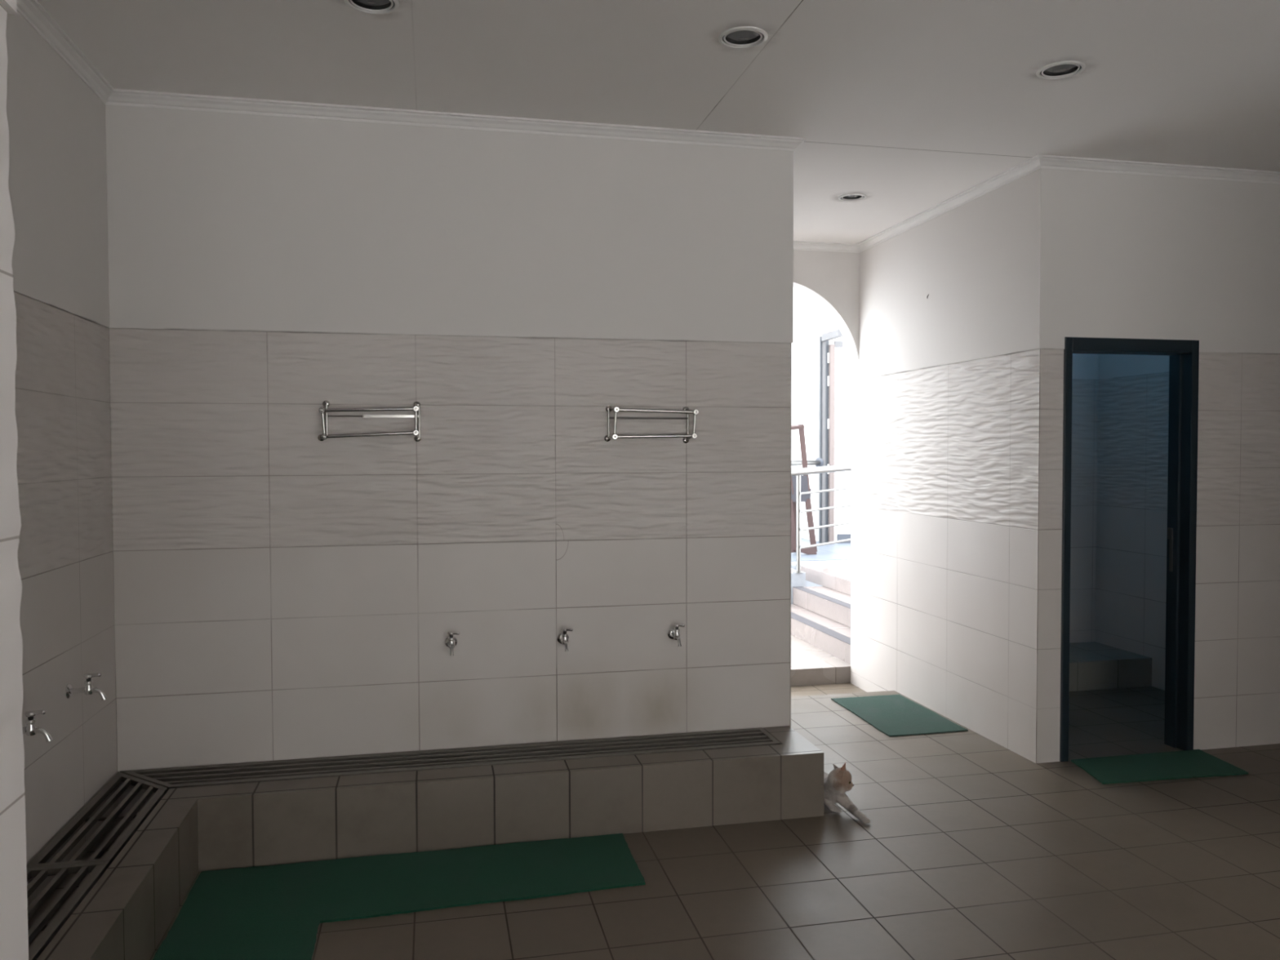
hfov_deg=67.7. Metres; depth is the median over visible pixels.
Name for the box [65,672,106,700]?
water tap
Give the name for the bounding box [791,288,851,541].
wall
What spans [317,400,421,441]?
wall rack
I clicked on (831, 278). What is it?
wall
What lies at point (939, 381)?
wall
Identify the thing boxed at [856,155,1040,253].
trim
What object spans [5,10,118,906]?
wall
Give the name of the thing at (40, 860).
drain grate
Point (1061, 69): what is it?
recessed light
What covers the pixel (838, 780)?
cat
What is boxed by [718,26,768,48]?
recessed light
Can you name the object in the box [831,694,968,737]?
floor mat
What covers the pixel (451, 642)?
water tap
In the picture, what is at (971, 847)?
floor
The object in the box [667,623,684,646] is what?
water tap
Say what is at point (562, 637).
water tap
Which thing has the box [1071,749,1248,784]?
floor mat
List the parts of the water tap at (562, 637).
spout, lever handle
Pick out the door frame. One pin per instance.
(1184, 354)
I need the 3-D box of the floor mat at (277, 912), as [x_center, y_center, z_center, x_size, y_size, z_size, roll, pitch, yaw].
[-0.647,1.486,2.777,1.608,0.008,1.980,-1,2,-12]
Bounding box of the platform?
[1069,641,1151,691]
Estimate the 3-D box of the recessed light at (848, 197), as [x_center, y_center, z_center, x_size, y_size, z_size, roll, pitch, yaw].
[1.203,-1.644,5.411,0.158,0.091,0.158,-1,2,-12]
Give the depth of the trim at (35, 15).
3.32 m
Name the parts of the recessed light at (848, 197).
glass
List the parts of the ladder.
leg, leg, rail, seat, leg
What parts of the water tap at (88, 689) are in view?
lever handle, spout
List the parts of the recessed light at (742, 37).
glass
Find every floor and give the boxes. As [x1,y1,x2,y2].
[150,634,1279,959]
[791,537,850,604]
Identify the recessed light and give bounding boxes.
[343,0,399,14]
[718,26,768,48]
[838,193,866,201]
[1035,60,1085,79]
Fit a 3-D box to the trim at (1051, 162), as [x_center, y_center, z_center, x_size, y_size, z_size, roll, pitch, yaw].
[3.272,-1.572,4.960,2.738,0.050,0.045,-1,2,-12]
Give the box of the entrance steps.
[791,563,850,664]
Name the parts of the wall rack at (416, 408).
joint knob, joint knob, rail, rail, rail, joint knob, joint knob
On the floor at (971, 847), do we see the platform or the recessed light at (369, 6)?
the platform
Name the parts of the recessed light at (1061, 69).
glass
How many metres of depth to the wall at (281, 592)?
4.19 m
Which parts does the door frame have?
strike plate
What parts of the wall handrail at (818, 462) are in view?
handrail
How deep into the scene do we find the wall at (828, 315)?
12.74 m
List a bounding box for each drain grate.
[26,772,167,867]
[26,861,109,959]
[120,727,781,791]
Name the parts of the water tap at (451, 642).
spout, lever handle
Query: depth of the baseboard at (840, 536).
11.69 m
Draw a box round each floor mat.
[152,833,645,959]
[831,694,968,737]
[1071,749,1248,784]
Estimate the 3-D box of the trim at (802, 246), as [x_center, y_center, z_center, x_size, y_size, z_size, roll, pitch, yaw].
[0.912,-1.612,6.539,1.292,0.050,0.045,-1,2,-12]
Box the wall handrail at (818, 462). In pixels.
[791,457,823,466]
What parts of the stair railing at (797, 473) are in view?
post, handrail, rail, rail, rail, rail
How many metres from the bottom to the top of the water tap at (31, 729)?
0.099 m
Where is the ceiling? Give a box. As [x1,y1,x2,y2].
[36,0,1279,244]
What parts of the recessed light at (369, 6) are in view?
glass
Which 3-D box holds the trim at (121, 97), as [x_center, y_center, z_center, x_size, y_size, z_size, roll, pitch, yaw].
[-0.683,-1.534,4.099,2.954,0.050,0.045,-1,2,-12]
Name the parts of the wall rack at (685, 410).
joint knob, joint knob, rail, rail, rail, joint knob, joint knob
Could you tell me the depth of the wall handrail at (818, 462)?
11.44 m
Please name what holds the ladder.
on the floor at (837, 551)
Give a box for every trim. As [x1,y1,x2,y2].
[16,0,114,104]
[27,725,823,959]
[106,88,806,151]
[793,240,858,253]
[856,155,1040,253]
[1038,154,1279,184]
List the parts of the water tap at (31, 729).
lever handle, spout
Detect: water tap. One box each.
[22,709,52,742]
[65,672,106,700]
[444,631,459,656]
[557,627,573,651]
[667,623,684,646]
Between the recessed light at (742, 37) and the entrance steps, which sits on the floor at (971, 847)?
the entrance steps
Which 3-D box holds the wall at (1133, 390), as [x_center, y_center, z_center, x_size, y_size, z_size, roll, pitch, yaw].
[3.516,-0.145,6.061,0.120,3.150,1.650,-1,2,-12]
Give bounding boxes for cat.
[823,762,871,823]
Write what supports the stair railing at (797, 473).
on the entrance steps
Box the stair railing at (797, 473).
[791,463,851,573]
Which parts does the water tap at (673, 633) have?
spout, lever handle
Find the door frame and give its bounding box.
[1059,337,1199,761]
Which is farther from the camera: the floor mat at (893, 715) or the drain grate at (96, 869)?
the floor mat at (893, 715)
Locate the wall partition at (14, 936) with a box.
[0,0,28,959]
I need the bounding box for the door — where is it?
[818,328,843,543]
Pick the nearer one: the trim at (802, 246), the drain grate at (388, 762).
the drain grate at (388, 762)
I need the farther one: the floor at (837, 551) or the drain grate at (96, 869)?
the floor at (837, 551)
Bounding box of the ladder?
[791,424,817,554]
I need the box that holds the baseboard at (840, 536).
[836,533,850,542]
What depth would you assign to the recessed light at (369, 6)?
3.08 m
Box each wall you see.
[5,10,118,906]
[105,104,1279,813]
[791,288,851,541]
[791,313,830,469]
[793,249,859,364]
[850,174,1027,756]
[1069,353,1098,643]
[1095,354,1168,690]
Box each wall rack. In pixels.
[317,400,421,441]
[604,405,698,443]
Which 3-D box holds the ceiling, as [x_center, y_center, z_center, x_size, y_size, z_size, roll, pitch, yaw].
[1.793,-1.643,1.964,7.400,0.300,9.625,-1,2,-12]
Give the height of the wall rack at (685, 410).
0.169 m

